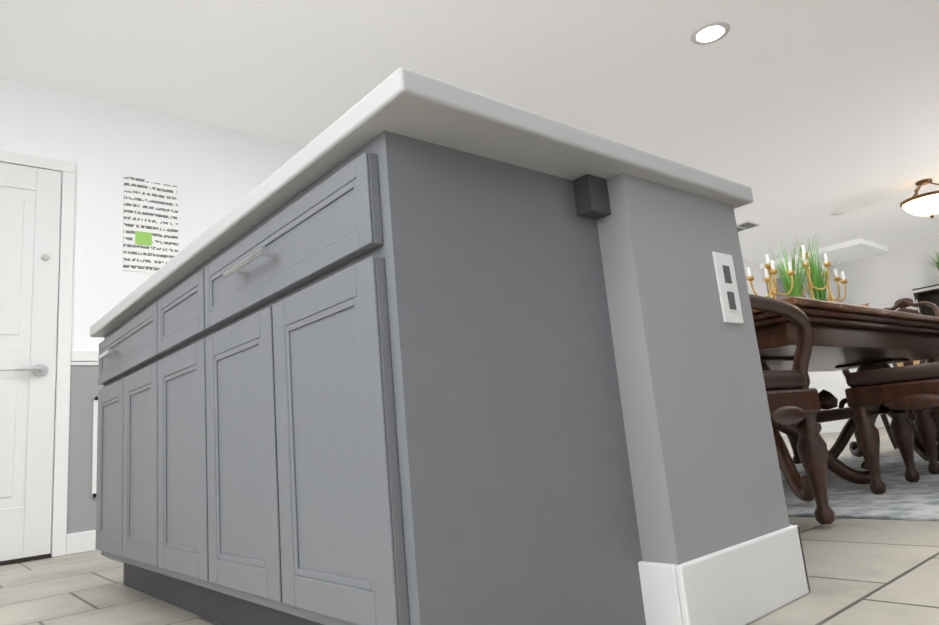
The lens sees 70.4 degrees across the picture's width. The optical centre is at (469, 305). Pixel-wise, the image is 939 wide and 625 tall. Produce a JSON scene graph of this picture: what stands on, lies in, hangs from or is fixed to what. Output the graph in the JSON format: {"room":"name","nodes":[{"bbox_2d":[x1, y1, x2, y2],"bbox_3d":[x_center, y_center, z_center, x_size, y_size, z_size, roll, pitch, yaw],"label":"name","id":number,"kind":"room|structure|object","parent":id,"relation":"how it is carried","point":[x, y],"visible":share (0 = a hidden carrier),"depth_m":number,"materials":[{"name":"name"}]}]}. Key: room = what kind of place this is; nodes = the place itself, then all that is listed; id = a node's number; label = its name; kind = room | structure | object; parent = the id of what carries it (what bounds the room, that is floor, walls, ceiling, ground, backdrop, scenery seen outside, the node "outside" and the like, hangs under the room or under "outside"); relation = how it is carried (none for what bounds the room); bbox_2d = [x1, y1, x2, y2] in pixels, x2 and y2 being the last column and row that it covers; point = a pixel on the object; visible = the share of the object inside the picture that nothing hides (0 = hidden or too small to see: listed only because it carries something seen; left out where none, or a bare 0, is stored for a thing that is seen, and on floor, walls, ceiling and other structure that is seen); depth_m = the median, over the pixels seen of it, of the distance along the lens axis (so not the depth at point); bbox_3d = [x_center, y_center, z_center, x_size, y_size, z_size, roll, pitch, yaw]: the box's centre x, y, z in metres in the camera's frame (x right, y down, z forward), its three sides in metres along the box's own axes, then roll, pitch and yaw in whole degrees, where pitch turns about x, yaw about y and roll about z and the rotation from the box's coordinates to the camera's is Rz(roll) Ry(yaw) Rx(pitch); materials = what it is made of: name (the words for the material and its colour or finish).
{"room":"kitchen","nodes":[
{"label":"kitchen","id":0,"kind":"room"},
{"bbox_2d":[0,78,303,547],"bbox_3d":[-1.795,0.062,3.953,6.690,2.520,0.120,4,-15,-40],"label":"wall","id":1,"kind":"structure","parent":0,"point":[214,174],"depth_m":3.85,"materials":[{"name":"paint"}]},
{"bbox_2d":[0,162,60,565],"bbox_3d":[-2.469,0.225,3.194,0.843,2.029,0.067,4,-15,-40],"label":"door","id":2,"kind":"structure","parent":1,"relation":"in","point":[30,201],"depth_m":3.40,"materials":[{"name":"white wood"}]},
{"bbox_2d":[0,150,75,556],"bbox_3d":[-2.478,0.200,3.231,0.947,2.097,0.018,4,-15,-40],"label":"door frame","id":3,"kind":"structure","parent":1,"relation":"attached to","point":[61,453],"depth_m":3.51,"materials":[{"name":"white wood"}]},
{"bbox_2d":[66,530,96,554],"bbox_3d":[-0.557,1.309,4.582,3.850,0.100,0.014,4,-15,-40],"label":"baseboard","id":4,"kind":"structure","parent":1,"relation":"attached to","point":[81,542],"depth_m":3.38,"materials":[{"name":"white wood"}]},
{"bbox_2d":[71,350,98,497],"bbox_3d":[-0.609,0.725,4.695,3.850,0.775,0.022,4,-15,-40],"label":"trim","id":5,"kind":"structure","parent":1,"relation":"attached to","point":[84,358],"depth_m":3.54,"materials":[{"name":"white wood"}]},
{"bbox_2d":[67,366,103,533],"bbox_3d":[-0.606,0.830,4.682,3.850,0.885,0.003,4,-15,-40],"label":"wainscot","id":6,"kind":"structure","parent":1,"relation":"attached to","point":[85,387],"depth_m":3.47,"materials":[{"name":"grey paint"}]},
{"bbox_2d":[123,176,177,273],"bbox_3d":[-1.880,-0.466,3.936,0.300,0.580,0.013,4,-15,-40],"label":"papers","id":7,"kind":"object","parent":1,"relation":"attached to","point":[152,247],"visible":0.98,"depth_m":3.92,"materials":[{"name":"white paper"}]},
{"bbox_2d":[0,427,938,624],"bbox_3d":[1.453,1.270,4.819,12.900,0.100,7.450,4,-15,-40],"label":"floor","id":8,"kind":"structure","parent":0,"point":[871,572],"depth_m":1.83,"materials":[{"name":"tile"}]},
{"bbox_2d":[90,79,809,624],"bbox_3d":[-0.333,0.365,1.923,1.011,0.876,1.996,4,-15,-40],"label":"kitchen island","id":9,"kind":"object","parent":8,"relation":"on","point":[400,345],"depth_m":1.21,"materials":[{"name":"grey wood"}]},
{"bbox_2d":[105,67,752,314],"bbox_3d":[-0.357,-0.084,2.013,1.013,0.040,2.025,4,-15,-40],"label":"island countertop","id":10,"kind":"structure","parent":9,"relation":"on","point":[411,84],"depth_m":1.13,"materials":[{"name":"white stone"}]},
{"bbox_2d":[749,294,834,524],"bbox_3d":[0.707,0.184,2.217,0.773,1.151,0.629,4,-15,-40],"label":"chair","id":11,"kind":"object","parent":8,"relation":"on","point":[792,397],"visible":0.29,"depth_m":2.16,"materials":[{"name":"brown wood"}]},
{"bbox_2d":[787,435,800,463],"bbox_3d":[1.810,0.582,4.751,0.524,1.151,0.773,4,-15,-40],"label":"chair","id":12,"kind":"object","parent":8,"relation":"on","point":[793,444],"depth_m":4.53,"materials":[{"name":"brown wood"}]},
{"bbox_2d":[780,454,938,520],"bbox_3d":[1.952,0.919,3.566,2.670,0.011,1.790,4,-15,-40],"label":"dining rug","id":13,"kind":"object","parent":8,"relation":"on","point":[901,498],"visible":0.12,"depth_m":2.68,"materials":[{"name":"grey carpet"}]},
{"bbox_2d":[752,296,938,501],"bbox_3d":[1.909,0.517,3.566,2.800,0.753,1.060,4,-15,-40],"label":"dining table","id":14,"kind":"object","parent":13,"relation":"on","point":[858,337],"visible":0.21,"depth_m":2.97,"materials":[{"name":"brown wood"}]},
{"bbox_2d":[746,234,847,301],"bbox_3d":[1.864,-0.137,3.705,0.899,0.583,0.337,4,-15,-40],"label":"centerpiece","id":15,"kind":"object","parent":14,"relation":"on","point":[815,286],"visible":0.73,"depth_m":3.65,"materials":[{"name":"green plant"}]},
{"bbox_2d":[842,298,938,448],"bbox_3d":[3.208,0.486,4.926,0.773,1.151,0.629,4,-15,-40],"label":"chair","id":16,"kind":"object","parent":8,"relation":"on","point":[902,304],"visible":0.17,"depth_m":5.10,"materials":[{"name":"brown wood"}]},
{"bbox_2d":[845,362,938,493],"bbox_3d":[2.002,0.163,2.726,0.524,1.151,0.773,4,-15,-40],"label":"chair","id":17,"kind":"object","parent":8,"relation":"on","point":[900,391],"visible":1,"depth_m":2.73,"materials":[{"name":"brown wood"}]},
{"bbox_2d":[912,251,938,316],"bbox_3d":[6.383,0.365,8.726,0.436,2.279,0.680,4,-15,-40],"label":"bookcase","id":18,"kind":"object","parent":8,"relation":"on","point":[929,293],"visible":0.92,"depth_m":9.00,"materials":[{"name":"brown wood"}]},
{"bbox_2d":[913,408,938,473],"bbox_3d":[2.574,0.205,3.208,0.524,1.151,0.773,4,-15,-40],"label":"chair","id":19,"kind":"object","parent":8,"relation":"on","point":[925,424],"visible":0.35,"depth_m":3.22,"materials":[{"name":"brown wood"}]},
{"bbox_2d":[0,0,938,263],"bbox_3d":[1.214,-1.289,5.326,12.900,0.100,7.450,4,-15,-40],"label":"ceiling","id":20,"kind":"structure","parent":0,"point":[803,120],"depth_m":4.01,"materials":[{"name":"paint"}]},
{"bbox_2d":[691,22,729,44],"bbox_3d":[1.376,-1.551,3.804,0.215,0.006,0.215,-16,-15,42],"label":"recessed light","id":21,"kind":"object","parent":20,"relation":"in","point":[710,33],"visible":1,"depth_m":3.77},
{"bbox_2d":[736,220,761,231],"bbox_3d":[3.199,-0.920,7.834,0.300,0.014,0.360,4,-15,-40],"label":"ceiling vent","id":22,"kind":"object","parent":20,"relation":"in","point":[749,224],"visible":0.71,"depth_m":7.77,"materials":[{"name":"white metal"}]},
{"bbox_2d":[831,210,842,215],"bbox_3d":[4.195,-1.052,7.596,0.120,0.030,0.120,4,-15,-40],"label":"smoke detector","id":23,"kind":"object","parent":20,"relation":"attached to","point":[837,213],"visible":1,"depth_m":7.56,"materials":[{"name":"white plastic"}]},
{"bbox_2d":[900,179,938,218],"bbox_3d":[4.648,-1.072,6.751,0.508,0.400,0.490,4,-15,-40],"label":"flush-mount ceiling light","id":24,"kind":"object","parent":20,"relation":"attached to","point":[925,204],"visible":1,"depth_m":6.67,"materials":[{"name":"white glass"}]},
{"bbox_2d":[743,261,767,296],"bbox_3d":[3.407,0.557,8.912,2.830,2.520,0.120,4,-15,-40],"label":"wall","id":25,"kind":"structure","parent":0,"point":[759,283],"depth_m":9.80,"materials":[{"name":"paint"}]},
{"bbox_2d":[759,238,888,278],"bbox_3d":[4.499,-0.472,10.566,1.050,0.070,3.550,4,-15,-40],"label":"ceiling soffit","id":26,"kind":"structure","parent":0,"point":[854,249],"depth_m":9.47,"materials":[{"name":"paint"}]},
{"bbox_2d":[808,368,884,433],"bbox_3d":[4.321,0.611,10.664,1.075,2.925,3.770,4,-15,-40],"label":"wall","id":27,"kind":"structure","parent":0,"point":[834,383],"depth_m":9.08,"materials":[{"name":"paint"}]},
{"bbox_2d":[766,234,938,423],"bbox_3d":[6.296,0.354,9.254,0.100,2.520,7.450,4,-15,-40],"label":"wall","id":28,"kind":"structure","parent":0,"point":[892,276],"depth_m":9.57,"materials":[{"name":"paint"}]},
{"bbox_2d":[785,284,806,297],"bbox_3d":[5.176,-0.088,10.524,0.026,0.440,0.300,4,-15,-40],"label":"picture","id":29,"kind":"object","parent":28,"relation":"attached to","point":[804,295],"visible":0.16,"depth_m":10.44}
]}

